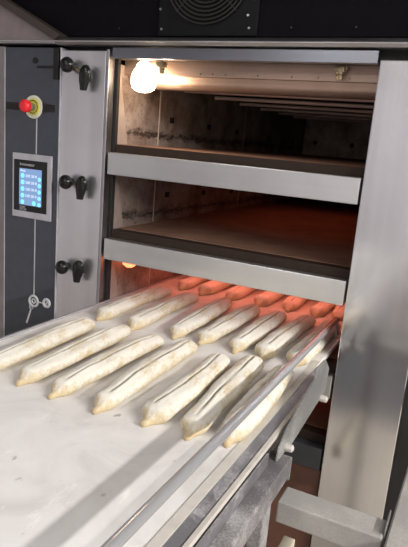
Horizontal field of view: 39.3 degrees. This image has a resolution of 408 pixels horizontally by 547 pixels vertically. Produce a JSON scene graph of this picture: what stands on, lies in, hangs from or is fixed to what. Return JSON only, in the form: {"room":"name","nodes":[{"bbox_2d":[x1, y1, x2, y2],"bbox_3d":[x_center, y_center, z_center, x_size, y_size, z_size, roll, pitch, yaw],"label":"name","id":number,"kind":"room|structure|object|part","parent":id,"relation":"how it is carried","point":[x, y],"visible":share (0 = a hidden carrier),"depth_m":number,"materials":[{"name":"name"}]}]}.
{"room":"commercial kitchen","nodes":[
{"label":"commercial kitchen","id":0,"kind":"room"},
{"bbox_3d":[0.425,1.431,0.982,7.800,0.050,7.800,11,14,24],"label":"floor","id":1,"kind":"structure","parent":0,"visible":0},
{"bbox_2d":[0,0,407,546],"bbox_3d":[0.448,-0.215,2.640,2.100,2.400,2.203,11,14,24],"label":"oven","id":2,"kind":"object","parent":1,"relation":"on","point":[257,144],"visible":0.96,"depth_m":1.75,"materials":[{"name":"metal"}]},
{"bbox_3d":[-0.667,-0.889,1.887,0.497,0.230,0.024,11,14,24],"label":"gusset panel","id":3,"kind":"part","parent":2,"relation":"part of","materials":[{"name":"metal"}]},
{"bbox_3d":[-0.568,-0.749,1.857,0.248,0.009,0.040,11,14,24],"label":"fascia trim","id":4,"kind":"part","parent":2,"relation":"part of","materials":[{"name":"metal"}]},
{"bbox_3d":[-0.605,-0.035,2.038,0.234,1.447,0.045,11,14,24],"label":"control panel","id":5,"kind":"part","parent":2,"relation":"part of","materials":[{"name":"grey metal"}]},
{"bbox_3d":[-0.571,-0.547,1.874,0.025,0.025,0.027,11,14,24],"label":"stem","id":6,"kind":"part","parent":2,"relation":"part of","materials":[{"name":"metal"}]},
{"bbox_3d":[-0.564,-0.550,1.887,0.054,0.054,0.003,11,14,24],"label":"yellow plate","id":7,"kind":"part","parent":2,"relation":"part of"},
{"bbox_3d":[-0.473,-0.022,1.921,0.047,0.047,0.050,11,14,24],"label":"ball knob","id":8,"kind":"part","parent":2,"relation":"part of","materials":[{"name":"black plastic"}]},
{"bbox_3d":[-0.445,-0.297,1.854,0.047,0.047,0.050,11,14,24],"label":"ball knob","id":9,"kind":"part","parent":2,"relation":"part of","materials":[{"name":"black plastic"}]},
{"bbox_3d":[-0.422,-0.647,1.775,0.047,0.047,0.050,11,14,24],"label":"ball knob","id":10,"kind":"part","parent":2,"relation":"part of","materials":[{"name":"black plastic"}]},
{"bbox_3d":[-0.426,0.030,1.952,0.169,1.490,0.030,11,14,24],"label":"door","id":11,"kind":"part","parent":2,"relation":"part of","materials":[{"name":"metal"}]},
{"bbox_3d":[-0.305,-0.005,1.948,0.008,0.242,0.069,11,14,24],"label":"jamb plate","id":12,"kind":"part","parent":2,"relation":"part of","materials":[{"name":"metal"}]},
{"bbox_3d":[-0.282,-0.270,1.886,0.008,0.242,0.069,11,14,24],"label":"jamb plate","id":13,"kind":"part","parent":2,"relation":"part of","materials":[{"name":"metal"}]},
{"bbox_3d":[-0.260,-0.536,1.824,0.008,0.242,0.069,11,14,24],"label":"jamb plate","id":14,"kind":"part","parent":2,"relation":"part of","materials":[{"name":"metal"}]},
{"bbox_3d":[-0.252,-0.047,1.947,0.052,0.050,0.052,11,14,24],"label":"lamp bulb","id":15,"kind":"part","parent":2,"relation":"part of","materials":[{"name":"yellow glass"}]},
{"bbox_3d":[-0.183,-0.597,1.739,0.077,0.089,0.077,11,14,24],"label":"lamp bulb","id":16,"kind":"part","parent":2,"relation":"part of","materials":[{"name":"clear glass"}]},
{"bbox_3d":[0.017,-0.818,1.574,0.308,0.309,0.008,11,14,24],"label":"fan plate","id":17,"kind":"part","parent":2,"relation":"part of","materials":[{"name":"black metal"}]},
{"bbox_3d":[0.033,-0.016,1.712,0.786,0.068,0.033,11,14,24],"label":"sill","id":18,"kind":"part","parent":2,"relation":"part of","materials":[{"name":"metal"}]},
{"bbox_3d":[0.218,-0.605,1.497,1.500,0.028,0.052,11,14,24],"label":"fascia trim","id":19,"kind":"part","parent":2,"relation":"part of","materials":[{"name":"metal"}]},
{"bbox_3d":[0.055,-0.282,1.650,0.786,0.068,0.033,11,14,24],"label":"sill","id":20,"kind":"part","parent":2,"relation":"part of","materials":[{"name":"metal"}]},
{"bbox_3d":[0.081,-0.599,1.571,0.786,0.032,0.024,11,14,24],"label":"rail","id":21,"kind":"part","parent":2,"relation":"part of","materials":[{"name":"metal"}]},
{"bbox_3d":[-0.025,0.770,1.915,0.786,0.536,0.030,11,14,24],"label":"panel","id":22,"kind":"part","parent":2,"relation":"part of","materials":[{"name":"metal"}]},
{"bbox_3d":[-0.009,0.468,1.825,0.786,0.068,0.033,11,14,24],"label":"sill","id":23,"kind":"part","parent":2,"relation":"part of","materials":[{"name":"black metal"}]},
{"bbox_3d":[0.010,0.249,1.774,0.786,0.068,0.033,11,14,24],"label":"sill","id":24,"kind":"part","parent":2,"relation":"part of","materials":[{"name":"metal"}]},
{"bbox_3d":[0.457,0.256,1.554,0.188,1.578,0.030,11,14,24],"label":"panel","id":25,"kind":"part","parent":2,"relation":"part of","materials":[{"name":"metal"}]},
{"bbox_2d":[208,450,407,546],"bbox_3d":[0.025,0.939,0.720,0.380,0.957,1.850,11,14,24],"label":"stand","id":26,"kind":"object","parent":1,"relation":"on","point":[344,526],"visible":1,"depth_m":1.04,"materials":[{"name":"grey metal"}]},
{"bbox_2d":[0,274,342,546],"bbox_3d":[-0.016,0.183,1.646,0.823,0.140,3.700,11,14,24],"label":"loader","id":27,"kind":"object","parent":26,"relation":"on","point":[71,476],"visible":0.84,"depth_m":1.03,"materials":[{"name":"fabric"}]},
{"bbox_2d":[0,317,94,370],"bbox_3d":[-0.422,0.175,1.450,0.073,0.040,0.470,11,14,24],"label":"baguette","id":28,"kind":"object","parent":27,"relation":"on","point":[13,354],"visible":1,"depth_m":1.44,"materials":[{"name":"beige food"}]},
{"bbox_2d":[15,324,130,386],"bbox_3d":[-0.311,0.189,1.434,0.072,0.038,0.446,11,14,24],"label":"baguette","id":29,"kind":"object","parent":27,"relation":"on","point":[79,350],"visible":1,"depth_m":1.38,"materials":[{"name":"beige food"}]},
{"bbox_2d":[47,334,163,399],"bbox_3d":[-0.224,0.208,1.384,0.071,0.039,0.443,11,14,24],"label":"baguette","id":30,"kind":"object","parent":27,"relation":"on","point":[108,362],"visible":1,"depth_m":1.33,"materials":[{"name":"beige food"}]},
{"bbox_2d":[95,286,171,320],"bbox_3d":[-0.228,0.088,1.899,0.071,0.038,0.432,11,14,24],"label":"baguette","id":31,"kind":"object","parent":27,"relation":"on","point":[123,305],"visible":1,"depth_m":1.84,"materials":[{"name":"beige food"}]},
{"bbox_2d":[91,340,196,414],"bbox_3d":[-0.130,0.225,1.349,0.071,0.038,0.458,11,14,24],"label":"baguette","id":32,"kind":"object","parent":27,"relation":"on","point":[144,372],"visible":1,"depth_m":1.28,"materials":[{"name":"beige food"}]},
{"bbox_2d":[127,292,198,330],"bbox_3d":[-0.128,0.111,1.840,0.071,0.036,0.432,11,14,24],"label":"baguette","id":33,"kind":"object","parent":27,"relation":"on","point":[143,318],"visible":1,"depth_m":1.78,"materials":[{"name":"beige food"}]},
{"bbox_2d":[140,353,229,427],"bbox_3d":[-0.027,0.247,1.289,0.068,0.038,0.411,10,14,23],"label":"baguette","id":34,"kind":"object","parent":27,"relation":"on","point":[163,407],"visible":1,"depth_m":1.21,"materials":[{"name":"beige food"}]},
{"bbox_2d":[178,276,208,290],"bbox_3d":[-0.002,0.009,2.324,0.068,0.037,0.433,11,14,24],"label":"baguette","id":35,"kind":"object","parent":27,"relation":"on","point":[185,284],"visible":0.45,"depth_m":2.17,"materials":[{"name":"food"}]},
{"bbox_2d":[170,297,231,339],"bbox_3d":[-0.002,0.129,1.801,0.071,0.040,0.435,11,14,24],"label":"baguette","id":36,"kind":"object","parent":27,"relation":"on","point":[212,310],"visible":1,"depth_m":1.74,"materials":[{"name":"beige food"}]},
{"bbox_2d":[198,280,232,295],"bbox_3d":[0.086,0.028,2.271,0.067,0.038,0.435,11,14,24],"label":"baguette","id":37,"kind":"object","parent":27,"relation":"on","point":[211,287],"visible":0.46,"depth_m":2.12,"materials":[{"name":"food"}]},
{"bbox_2d":[180,355,263,440],"bbox_3d":[0.048,0.256,1.277,0.068,0.039,0.448,10,14,22],"label":"baguette","id":38,"kind":"object","parent":27,"relation":"on","point":[226,389],"visible":1,"depth_m":1.22,"materials":[{"name":"beige food"}]},
{"bbox_2d":[197,304,260,345],"bbox_3d":[0.084,0.146,1.761,0.069,0.038,0.420,11,14,24],"label":"baguette","id":39,"kind":"object","parent":27,"relation":"on","point":[240,316],"visible":1,"depth_m":1.71,"materials":[{"name":"beige food"}]},
{"bbox_2d":[225,285,257,300],"bbox_3d":[0.182,0.046,2.232,0.066,0.037,0.445,11,14,24],"label":"baguette","id":40,"kind":"object","parent":27,"relation":"on","point":[237,292],"visible":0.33,"depth_m":2.09,"materials":[{"name":"food"}]},
{"bbox_2d":[220,365,293,447],"bbox_3d":[0.123,0.269,1.245,0.067,0.040,0.412,10,14,22],"label":"baguette","id":41,"kind":"object","parent":27,"relation":"on","point":[258,414],"visible":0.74,"depth_m":1.17,"materials":[{"name":"beige food"}]},
{"bbox_2d":[229,310,286,353],"bbox_3d":[0.169,0.164,1.722,0.069,0.037,0.420,11,14,24],"label":"baguette","id":42,"kind":"object","parent":27,"relation":"on","point":[260,328],"visible":1,"depth_m":1.65,"materials":[{"name":"beige food"}]},
{"bbox_2d":[254,291,284,306],"bbox_3d":[0.287,0.064,2.187,0.066,0.038,0.438,11,14,24],"label":"baguette","id":43,"kind":"object","parent":27,"relation":"on","point":[266,298],"visible":0.4,"depth_m":2.03,"materials":[{"name":"beige food"}]},
{"bbox_2d":[255,315,315,360],"bbox_3d":[0.246,0.176,1.692,0.068,0.039,0.430,12,15,26],"label":"baguette","id":44,"kind":"object","parent":27,"relation":"on","point":[275,342],"visible":0.97,"depth_m":1.61,"materials":[{"name":"beige food"}]},
{"bbox_2d":[282,295,308,312],"bbox_3d":[0.373,0.080,2.160,0.069,0.035,0.435,11,14,24],"label":"baguette","id":45,"kind":"object","parent":27,"relation":"on","point":[291,303],"visible":0.46,"depth_m":2.00,"materials":[{"name":"food"}]},
{"bbox_2d":[286,319,340,366],"bbox_3d":[0.325,0.190,1.661,0.069,0.038,0.425,11,14,24],"label":"baguette","id":46,"kind":"object","parent":27,"relation":"on","point":[295,349],"visible":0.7,"depth_m":1.58,"materials":[{"name":"beige food"}]},
{"bbox_2d":[309,302,335,317],"bbox_3d":[0.471,0.097,2.116,0.065,0.038,0.432,11,14,24],"label":"baguette","id":47,"kind":"object","parent":27,"relation":"on","point":[319,310],"visible":0.33,"depth_m":1.96,"materials":[{"name":"food"}]},
{"bbox_3d":[0.401,0.171,1.732,0.014,0.058,0.008,-4,16,-33],"label":"tube post","id":48,"kind":"part","parent":27,"relation":"part of","materials":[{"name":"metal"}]},
{"bbox_2d":[331,302,345,320],"bbox_3d":[0.527,0.108,2.094,0.069,0.036,0.425,11,14,24],"label":"baguette","id":49,"kind":"object","parent":27,"relation":"on","point":[338,311],"visible":0.2,"depth_m":1.94,"materials":[{"name":"beige food"}]},
{"bbox_3d":[-0.168,0.503,0.504,0.044,0.043,1.445,11,14,24],"label":"rail","id":50,"kind":"part","parent":26,"relation":"part of","materials":[{"name":"grey metal"}]},
{"bbox_3d":[0.066,0.866,1.145,0.028,0.913,0.040,11,14,24],"label":"leg","id":51,"kind":"part","parent":26,"relation":"part of","materials":[{"name":"grey metal"}]},
{"bbox_3d":[0.139,0.711,1.294,0.030,0.040,0.340,11,14,24],"label":"rail","id":52,"kind":"part","parent":26,"relation":"part of","materials":[{"name":"beige metal"}]},
{"bbox_3d":[0.332,0.466,1.041,0.002,0.042,0.065,11,14,24],"label":"hook plate","id":53,"kind":"part","parent":26,"relation":"part of","materials":[{"name":"grey metal"}]},
{"bbox_3d":[0.455,0.470,1.147,0.127,0.065,0.560,11,14,24],"label":"rail","id":54,"kind":"part","parent":26,"relation":"part of","materials":[{"name":"grey metal"}]}
]}

